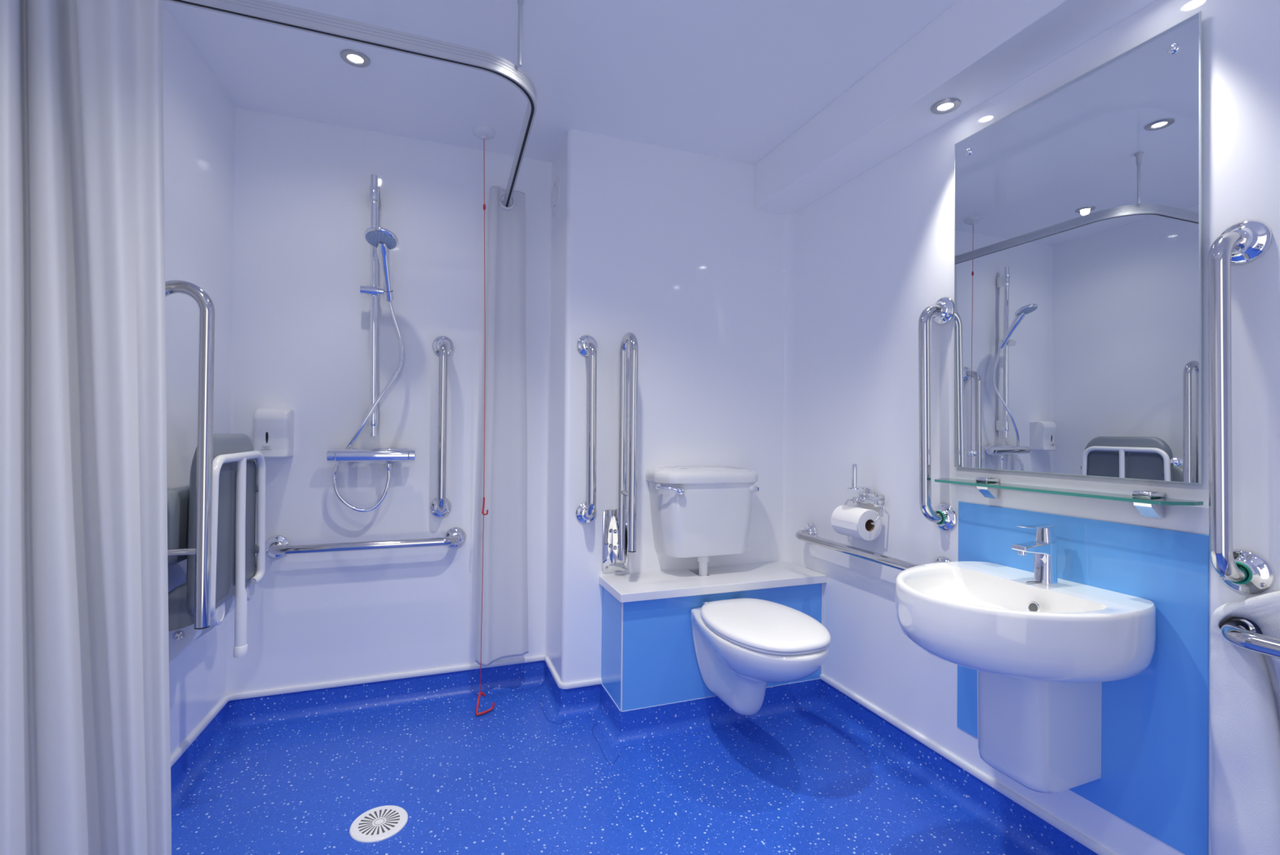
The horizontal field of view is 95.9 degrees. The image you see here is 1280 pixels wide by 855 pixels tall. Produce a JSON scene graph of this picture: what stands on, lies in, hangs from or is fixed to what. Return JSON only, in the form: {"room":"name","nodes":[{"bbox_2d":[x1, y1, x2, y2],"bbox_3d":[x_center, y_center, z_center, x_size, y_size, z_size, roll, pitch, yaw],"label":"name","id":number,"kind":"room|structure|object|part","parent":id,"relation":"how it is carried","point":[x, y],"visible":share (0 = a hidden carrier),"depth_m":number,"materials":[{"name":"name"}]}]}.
{"room":"accessible bathroom","nodes":[
{"label":"accessible bathroom","id":0,"kind":"room"},
{"bbox_2d":[162,4,236,755],"bbox_3d":[-1.066,-0.050,0.573,0.063,2.286,3.319,1,0,-17],"label":"wall","id":1,"kind":"structure","parent":0,"point":[200,117],"depth_m":1.83,"materials":[{"name":"white"}]},
{"bbox_2d":[164,280,215,629],"bbox_3d":[-1.191,0.114,1.437,0.215,0.968,0.110,1,0,-20],"label":"rail","id":2,"kind":"object","parent":1,"relation":"attached to","point":[202,549],"visible":0.4,"depth_m":1.45,"materials":[{"name":"silver metal"}]},
{"bbox_2d":[170,694,229,767],"bbox_3d":[-1.036,0.985,0.555,0.014,0.019,3.275,1,0,-17],"label":"trim","id":3,"kind":"structure","parent":1,"relation":"attached to","point":[217,708],"depth_m":1.88,"materials":[{"name":"white plastic"}]},
{"bbox_2d":[170,702,236,817],"bbox_3d":[-1.020,1.044,0.562,0.050,0.100,3.280,1,0,-17],"label":"baseboard","id":4,"kind":"structure","parent":1,"relation":"attached to","point":[189,768],"depth_m":1.87,"materials":[{"name":"blue plastic"}]},
{"bbox_2d":[167,433,265,662],"bbox_3d":[-1.279,0.351,1.700,0.215,0.667,0.483,1,0,-20],"label":"folding shower seat","id":5,"kind":"object","parent":1,"relation":"attached to","point":[238,482],"visible":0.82,"depth_m":1.67,"materials":[{"name":"grey plastic"}]},
{"bbox_3d":[-1.286,0.267,1.651,0.058,0.205,0.396,1,0,-17],"label":"backrest","id":6,"kind":"part","parent":5,"relation":"part of","materials":[{"name":"grey plastic"}]},
{"bbox_3d":[-1.216,0.470,1.530,0.130,0.122,0.042,1,0,-17],"label":"hinge arm","id":7,"kind":"part","parent":5,"relation":"part of","materials":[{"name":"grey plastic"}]},
{"bbox_3d":[-1.187,0.297,1.632,0.005,0.377,0.165,1,0,-17],"label":"recessed panel","id":8,"kind":"part","parent":5,"relation":"part of","materials":[{"name":"grey plastic"}]},
{"bbox_3d":[-1.204,0.293,1.725,0.035,0.440,0.428,1,0,-17],"label":"frame","id":9,"kind":"part","parent":5,"relation":"part of","materials":[{"name":"white plastic"}]},
{"bbox_3d":[-1.198,0.377,1.736,0.032,0.568,0.034,1,0,-20],"label":"leg","id":10,"kind":"part","parent":5,"relation":"part of","materials":[{"name":"white plastic"}]},
{"bbox_3d":[-1.245,0.297,1.825,0.005,0.377,0.170,1,0,-17],"label":"recessed panel","id":11,"kind":"part","parent":5,"relation":"part of","materials":[{"name":"grey plastic"}]},
{"bbox_3d":[-1.331,0.472,1.909,0.130,0.122,0.042,1,0,-17],"label":"hinge arm","id":12,"kind":"part","parent":5,"relation":"part of","materials":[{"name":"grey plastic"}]},
{"bbox_2d":[226,107,551,694],"bbox_3d":[-0.964,-0.035,2.365,1.262,2.286,0.063,1,0,-20],"label":"wall","id":13,"kind":"structure","parent":0,"point":[301,340],"depth_m":2.29,"materials":[{"name":"white plastic"}]},
{"bbox_2d":[253,408,294,457],"bbox_3d":[-1.355,0.020,2.137,0.112,0.180,0.099,1,0,-20],"label":"soap dispenser","id":14,"kind":"object","parent":13,"relation":"attached to","point":[273,428],"visible":0.98,"depth_m":2.10,"materials":[{"name":"white plastic"}]},
{"bbox_2d":[265,526,466,557],"bbox_3d":[-1.053,0.453,2.247,0.728,0.086,0.098,1,0,-20],"label":"grab rail","id":15,"kind":"object","parent":13,"relation":"attached to","point":[277,545],"visible":0.98,"depth_m":2.19,"materials":[{"name":"silver metal"}]},
{"bbox_2d":[326,447,415,462],"bbox_3d":[-1.042,0.108,2.253,0.310,0.056,0.098,1,0,-20],"label":"shower valve","id":16,"kind":"object","parent":13,"relation":"attached to","point":[352,455],"visible":1,"depth_m":2.21,"materials":[{"name":"silver metal"}]},
{"bbox_3d":[-1.165,0.107,2.180,0.028,0.047,0.047,1,0,-20],"label":"knob","id":17,"kind":"part","parent":16,"relation":"part of","materials":[{"name":"silver metal"}]},
{"bbox_2d":[332,301,404,511],"bbox_3d":[-1.050,-0.089,2.229,0.247,0.829,0.076,1,0,-12],"label":"shower hose","id":18,"kind":"object","parent":16,"relation":"attached to","point":[339,495],"visible":0.94,"depth_m":2.23,"materials":[{"name":"silver metal"}]},
{"bbox_2d":[374,448,407,448],"bbox_3d":[-0.975,0.095,2.261,0.126,0.024,0.030,1,0,-20],"label":"shelf","id":19,"kind":"object","parent":16,"relation":"attached to","point":[375,448],"depth_m":2.25,"materials":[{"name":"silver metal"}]},
{"bbox_3d":[-0.900,0.110,2.279,0.024,0.047,0.047,1,0,-20],"label":"knob","id":20,"kind":"part","parent":16,"relation":"part of","materials":[{"name":"silver metal"}]},
{"bbox_2d":[360,173,394,435],"bbox_3d":[-1.027,-0.474,2.260,0.120,1.015,0.098,1,0,-20],"label":"shower riser","id":21,"kind":"object","parent":13,"relation":"attached to","point":[372,290],"visible":0.92,"depth_m":2.24,"materials":[{"name":"silver metal"}]},
{"bbox_2d":[363,226,399,301],"bbox_3d":[-0.969,-0.608,2.168,0.119,0.232,0.212,1,0,-20],"label":"shower","id":22,"kind":"object","parent":21,"relation":"attached to","point":[384,240],"visible":1,"depth_m":2.14,"materials":[{"name":"silver metal"}]},
{"bbox_3d":[-0.965,-0.594,2.200,0.045,0.204,0.153,1,0,-7],"label":"handle","id":23,"kind":"part","parent":22,"relation":"part of","materials":[{"name":"silver metal"}]},
{"bbox_2d":[226,660,545,730],"bbox_3d":[-0.958,1.058,2.306,1.184,0.100,0.050,1,0,-20],"label":"baseboard","id":24,"kind":"structure","parent":13,"relation":"attached to","point":[258,712],"depth_m":2.29,"materials":[{"name":"blue plastic"}]},
{"bbox_2d":[228,654,545,700],"bbox_3d":[-0.964,0.999,2.323,1.174,0.019,0.014,1,0,-20],"label":"trim","id":25,"kind":"structure","parent":13,"relation":"attached to","point":[523,660],"depth_m":2.29,"materials":[{"name":"white plastic"}]},
{"bbox_2d":[430,335,453,517],"bbox_3d":[-0.802,-0.004,2.342,0.086,0.751,0.098,1,0,-20],"label":"grab rail","id":26,"kind":"object","parent":13,"relation":"attached to","point":[441,506],"visible":1,"depth_m":2.30,"materials":[{"name":"silver metal"}]},
{"bbox_2d":[546,129,569,682],"bbox_3d":[-0.327,-0.028,2.430,0.063,2.286,0.343,1,0,-20],"label":"wall","id":27,"kind":"structure","parent":0,"point":[560,164],"depth_m":2.38,"materials":[{"name":"white"}]},
{"bbox_2d":[537,662,561,721],"bbox_3d":[-0.372,1.065,2.358,0.050,0.100,0.359,1,0,-20],"label":"baseboard","id":28,"kind":"structure","parent":27,"relation":"attached to","point":[549,692],"depth_m":2.35,"materials":[{"name":"blue plastic"}]},
{"bbox_2d":[551,177,559,214],"bbox_3d":[-0.363,-0.990,2.466,0.009,0.150,0.150,1,0,-20],"label":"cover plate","id":29,"kind":"object","parent":27,"relation":"attached to","point":[556,187],"visible":1,"depth_m":2.45,"materials":[{"name":"white plastic"}]},
{"bbox_2d":[543,654,601,688],"bbox_3d":[-0.286,1.007,2.408,0.172,0.019,0.316,1,0,-20],"label":"trim","id":30,"kind":"structure","parent":27,"relation":"attached to","point":[596,681],"depth_m":2.27,"materials":[{"name":"white plastic"}]},
{"bbox_2d":[540,701,620,764],"bbox_3d":[-0.224,1.113,2.160,0.142,0.001,0.547,1,-1,-41],"label":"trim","id":31,"kind":"structure","parent":27,"relation":"attached to","point":[540,701],"depth_m":2.11,"materials":[{"name":"blue plastic"}]},
{"bbox_2d":[162,0,958,164],"bbox_3d":[0.007,-1.204,0.953,2.546,0.050,3.394,1,0,-20],"label":"ceiling","id":32,"kind":"structure","parent":0,"point":[732,80],"depth_m":1.88,"materials":[{"name":"white paint"}]},
{"bbox_2d":[163,0,536,207],"bbox_3d":[-0.882,-1.050,1.837,1.055,0.262,0.997,1,0,-20],"label":"rail","id":33,"kind":"object","parent":32,"relation":"attached to","point":[267,11],"visible":0.94,"depth_m":1.42,"materials":[{"name":"silver metal"}]},
{"bbox_2d":[0,0,171,854],"bbox_3d":[-1.057,0.052,1.095,0.240,1.970,0.290,1,0,-20],"label":"shower curtain","id":34,"kind":"object","parent":33,"relation":"hanging from","point":[85,735],"visible":1,"depth_m":1.14,"materials":[{"name":"white fabric"}]},
{"bbox_2d":[475,186,528,666],"bbox_3d":[-0.555,-0.013,2.384,0.215,1.956,0.049,1,0,-20],"label":"shower curtain","id":35,"kind":"object","parent":33,"relation":"hanging from","point":[504,624],"visible":0.97,"depth_m":2.39,"materials":[{"name":"white fabric"}]},
{"bbox_3d":[-0.320,-1.071,1.541,0.030,0.213,0.030,1,0,-20],"label":"hanger rod","id":36,"kind":"part","parent":33,"relation":"part of","materials":[{"name":"silver metal"}]},
{"bbox_2d":[340,48,369,67],"bbox_3d":[-0.911,-1.178,1.848,0.086,0.006,0.086,1,0,-20],"label":"recessed light","id":37,"kind":"object","parent":32,"relation":"in","point":[355,58],"visible":1,"depth_m":1.84,"materials":[{"name":"grey metal"}]},
{"bbox_2d":[472,125,495,715],"bbox_3d":[-0.623,-0.034,2.273,0.107,2.282,0.086,0,-1,42],"label":"pull cord","id":38,"kind":"object","parent":32,"relation":"hanging from","point":[483,132],"visible":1,"depth_m":2.28,"materials":[{"name":"red fabric"}]},
{"bbox_3d":[-0.622,-0.051,2.283,0.020,2.192,0.003,1,0,-20],"label":"cord","id":39,"kind":"part","parent":38,"relation":"part of","materials":[{"name":"red fabric"}]},
{"bbox_3d":[-0.614,1.074,2.256,0.077,0.066,0.057,1,-1,-42],"label":"triangle handle","id":40,"kind":"part","parent":38,"relation":"part of","materials":[{"name":"red plastic"}]},
{"bbox_2d":[753,0,1156,214],"bbox_3d":[1.107,-1.065,1.196,0.191,0.200,2.965,1,0,-20],"label":"ceiling soffit","id":41,"kind":"structure","parent":32,"relation":"attached to","point":[975,51],"depth_m":1.70,"materials":[{"name":"white paint"}]},
{"bbox_2d":[930,97,960,114],"bbox_3d":[0.915,-0.960,1.730,0.080,0.006,0.080,1,0,-20],"label":"recessed light","id":42,"kind":"object","parent":41,"relation":"attached to","point":[947,105],"visible":1,"depth_m":1.73,"materials":[{"name":"grey metal"}]},
{"bbox_2d":[171,688,1022,854],"bbox_3d":[-0.018,1.132,0.935,2.546,0.050,3.394,1,0,-20],"label":"floor","id":43,"kind":"structure","parent":0,"point":[508,779],"depth_m":1.75,"materials":[{"name":"blue plastic"}]},
{"bbox_2d":[349,804,408,842],"bbox_3d":[-0.727,1.101,1.610,0.149,0.007,0.149,1,0,-20],"label":"floor drain","id":44,"kind":"object","parent":43,"relation":"on","point":[380,823],"visible":1,"depth_m":1.60,"materials":[{"name":"white plastic"}]},
{"bbox_2d":[563,128,789,682],"bbox_3d":[0.198,-0.022,2.461,1.051,2.286,0.073,1,0,-20],"label":"wall","id":45,"kind":"structure","parent":0,"point":[669,248],"depth_m":2.41,"materials":[{"name":"white"}]},
{"bbox_2d":[552,684,599,721],"bbox_3d":[-0.245,1.065,2.241,0.208,0.100,0.050,1,0,-20],"label":"baseboard","id":46,"kind":"structure","parent":45,"relation":"attached to","point":[582,701],"depth_m":2.26,"materials":[{"name":"blue plastic"}]},
{"bbox_2d":[575,334,597,523],"bbox_3d":[-0.194,0.006,2.238,0.090,0.746,0.098,1,0,-20],"label":"grab rail","id":47,"kind":"object","parent":45,"relation":"attached to","point":[586,344],"visible":1,"depth_m":2.20,"materials":[{"name":"silver metal"}]},
{"bbox_2d":[591,683,620,748],"bbox_3d":[-0.127,1.065,2.150,0.050,0.100,0.303,1,0,-20],"label":"baseboard","id":48,"kind":"structure","parent":45,"relation":"attached to","point":[607,715],"depth_m":2.15,"materials":[{"name":"blue plastic"}]},
{"bbox_2d":[602,332,638,572],"bbox_3d":[-0.065,0.106,2.239,0.106,0.947,0.186,1,0,-20],"label":"rail","id":49,"kind":"object","parent":45,"relation":"attached to","point":[620,525],"visible":1,"depth_m":2.27,"materials":[{"name":"silver metal"}]},
{"bbox_3d":[-0.100,0.455,2.321,0.106,0.250,0.005,1,0,-20],"label":"wall plate","id":50,"kind":"part","parent":49,"relation":"part of","materials":[{"name":"silver metal"}]},
{"bbox_2d":[645,466,759,576],"bbox_3d":[0.267,0.423,2.351,0.471,0.517,0.200,1,0,-20],"label":"cistern","id":51,"kind":"object","parent":45,"relation":"attached to","point":[701,512],"visible":0.97,"depth_m":2.28,"materials":[{"name":"white ceramic"}]},
{"bbox_3d":[0.116,0.238,2.222,0.117,0.040,0.034,1,0,12],"label":"flush lever","id":52,"kind":"part","parent":51,"relation":"part of","materials":[{"name":"silver metal"}]},
{"bbox_3d":[0.268,0.370,2.365,0.434,0.292,0.174,1,0,-20],"label":"tank","id":53,"kind":"part","parent":51,"relation":"part of","materials":[{"name":"white ceramic"}]},
{"bbox_3d":[0.272,0.194,2.361,0.462,0.060,0.187,1,0,-20],"label":"lid","id":54,"kind":"part","parent":51,"relation":"part of","materials":[{"name":"white ceramic"}]},
{"bbox_2d":[600,582,822,711],"bbox_3d":[0.297,0.826,2.333,0.870,0.399,0.254,1,0,-20],"label":"panel","id":55,"kind":"object","parent":45,"relation":"attached to","point":[649,659],"visible":0.62,"depth_m":2.13,"materials":[{"name":"blue laminate"}]},
{"bbox_3d":[-0.106,0.818,2.191,0.012,0.396,0.240,1,0,-20],"label":"panel","id":56,"kind":"part","parent":55,"relation":"part of","materials":[{"name":"blue laminate"}]},
{"bbox_2d":[599,560,826,602],"bbox_3d":[0.298,0.610,2.322,0.882,0.031,0.276,1,0,-20],"label":"ledge top","id":57,"kind":"structure","parent":55,"relation":"on","point":[647,585],"depth_m":2.26,"materials":[{"name":"white plastic"}]},
{"bbox_2d":[611,678,822,749],"bbox_3d":[0.325,1.071,2.182,0.919,0.100,0.050,1,0,-20],"label":"baseboard","id":58,"kind":"structure","parent":55,"relation":"attached to","point":[663,722],"depth_m":2.17,"materials":[{"name":"blue plastic"}]},
{"bbox_2d":[690,597,831,715],"bbox_3d":[0.404,0.818,1.948,0.364,0.369,0.540,1,0,-20],"label":"toilet","id":59,"kind":"object","parent":55,"relation":"attached to","point":[742,645],"visible":1,"depth_m":1.86,"materials":[{"name":"white ceramic"}]},
{"bbox_3d":[0.411,0.665,1.935,0.355,0.009,0.490,1,0,-20],"label":"seat","id":60,"kind":"part","parent":59,"relation":"part of","materials":[{"name":"white plastic"}]},
{"bbox_3d":[0.411,0.646,1.935,0.360,0.026,0.497,1,0,-20],"label":"lid","id":61,"kind":"part","parent":59,"relation":"part of","materials":[{"name":"white plastic"}]},
{"bbox_2d":[786,0,1279,854],"bbox_3d":[1.203,-0.020,1.243,0.073,2.286,2.994,1,0,-20],"label":"wall","id":62,"kind":"structure","parent":0,"point":[868,256],"depth_m":1.84,"materials":[{"name":"white"}]},
{"bbox_2d":[844,463,885,524],"bbox_3d":[0.800,0.236,2.102,0.104,0.210,0.193,1,0,-20],"label":"toilet roll holder","id":63,"kind":"object","parent":62,"relation":"attached to","point":[877,500],"visible":0.95,"depth_m":2.09,"materials":[{"name":"silver metal"}]},
{"bbox_2d":[831,504,882,540],"bbox_3d":[0.782,0.344,2.092,0.110,0.109,0.141,1,0,-20],"label":"toilet roll","id":64,"kind":"object","parent":63,"relation":"on","point":[847,520],"visible":0.99,"depth_m":2.04,"materials":[{"name":"white paper"}]},
{"bbox_3d":[0.807,0.305,2.104,0.059,0.072,0.193,1,0,-20],"label":"arm","id":65,"kind":"part","parent":63,"relation":"part of","materials":[{"name":"silver metal"}]},
{"bbox_3d":[0.843,0.262,2.114,0.016,0.043,0.125,1,0,-20],"label":"wall plate","id":66,"kind":"part","parent":63,"relation":"part of","materials":[{"name":"silver metal"}]},
{"bbox_2d":[795,522,951,570],"bbox_3d":[0.795,0.448,2.115,0.098,0.089,0.759,1,0,-20],"label":"grab rail","id":67,"kind":"object","parent":62,"relation":"attached to","point":[809,534],"visible":0.59,"depth_m":2.06,"materials":[{"name":"silver metal"}]},
{"bbox_2d":[918,296,957,531],"bbox_3d":[0.916,-0.045,1.807,0.098,0.739,0.097,1,0,-20],"label":"grab rail","id":68,"kind":"object","parent":62,"relation":"attached to","point":[944,516],"visible":1,"depth_m":1.79,"materials":[{"name":"silver metal"}]},
{"bbox_2d":[819,680,1098,854],"bbox_3d":[1.195,1.071,1.085,0.050,0.100,2.712,1,0,-20],"label":"baseboard","id":69,"kind":"structure","parent":62,"relation":"attached to","point":[1028,833],"depth_m":1.76,"materials":[{"name":"blue plastic"}]},
{"bbox_2d":[819,673,1116,854],"bbox_3d":[1.213,1.013,1.092,0.012,0.019,2.712,1,0,-20],"label":"trim","id":70,"kind":"structure","parent":62,"relation":"attached to","point":[1057,823],"depth_m":1.67,"materials":[{"name":"white plastic"}]},
{"bbox_2d":[934,476,1203,518],"bbox_3d":[1.030,0.172,1.486,0.102,0.059,0.628,1,0,-20],"label":"glass shelf","id":71,"kind":"object","parent":62,"relation":"attached to","point":[1151,504],"visible":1,"depth_m":1.33,"materials":[{"name":"clear glass"}]},
{"bbox_3d":[1.025,0.159,1.484,0.090,0.008,0.628,1,0,-20],"label":"pane","id":72,"kind":"part","parent":71,"relation":"part of","materials":[{"name":"clear glass"}]},
{"bbox_2d":[953,10,1201,484],"bbox_3d":[1.074,-0.378,1.497,0.028,0.997,0.604,1,0,-20],"label":"mirror","id":73,"kind":"object","parent":62,"relation":"attached to","point":[1077,210],"visible":1,"depth_m":1.41,"materials":[{"name":"white mirror"}]},
{"bbox_2d":[956,501,1208,854],"bbox_3d":[1.078,0.569,1.484,0.004,0.688,0.604,1,0,-20],"label":"backsplash","id":74,"kind":"structure","parent":62,"relation":"attached to","point":[1154,778],"depth_m":1.30,"materials":[{"name":"blue plastic"}]},
{"bbox_2d":[895,560,1155,682],"bbox_3d":[0.863,0.468,1.401,0.460,0.165,0.488,1,0,-20],"label":"basin","id":75,"kind":"object","parent":74,"relation":"attached to","point":[985,616],"visible":1,"depth_m":1.24,"materials":[{"name":"white ceramic"}]},
{"bbox_2d":[1011,523,1057,584],"bbox_3d":[0.986,0.317,1.439,0.121,0.146,0.048,1,0,-20],"label":"tap","id":76,"kind":"object","parent":75,"relation":"on","point":[1045,545],"visible":1,"depth_m":1.43,"materials":[{"name":"silver metal"}]},
{"bbox_3d":[0.975,0.303,1.435,0.098,0.033,0.041,1,0,-20],"label":"spout","id":77,"kind":"part","parent":76,"relation":"part of","materials":[{"name":"silver metal"}]},
{"bbox_3d":[0.988,0.247,1.440,0.110,0.006,0.032,1,0,-20],"label":"lever","id":78,"kind":"part","parent":76,"relation":"part of","materials":[{"name":"silver metal"}]},
{"bbox_2d":[977,670,1102,792],"bbox_3d":[0.978,0.705,1.446,0.206,0.305,0.201,1,0,-20],"label":"pedestal","id":79,"kind":"object","parent":74,"relation":"attached to","point":[1045,736],"visible":0.85,"depth_m":1.37,"materials":[{"name":"white ceramic"}]},
{"bbox_2d":[1207,219,1275,594],"bbox_3d":[1.164,-0.043,1.139,0.098,0.746,0.091,1,0,-20],"label":"grab rail","id":80,"kind":"object","parent":62,"relation":"attached to","point":[1245,571],"visible":1,"depth_m":1.12,"materials":[{"name":"silver metal"}]},
{"bbox_2d":[1220,616,1279,658],"bbox_3d":[1.266,0.396,0.828,0.112,0.086,0.722,1,0,-20],"label":"grab rail","id":81,"kind":"object","parent":62,"relation":"attached to","point":[1243,633],"visible":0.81,"depth_m":1.07,"materials":[{"name":"silver metal"}]},
{"bbox_2d":[1209,590,1279,854],"bbox_3d":[1.219,0.637,1.015,0.058,0.727,0.339,1,0,-20],"label":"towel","id":82,"kind":"object","parent":81,"relation":"hanging from","point":[1245,809],"visible":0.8,"depth_m":1.11,"materials":[{"name":"white fabric"}]}
]}

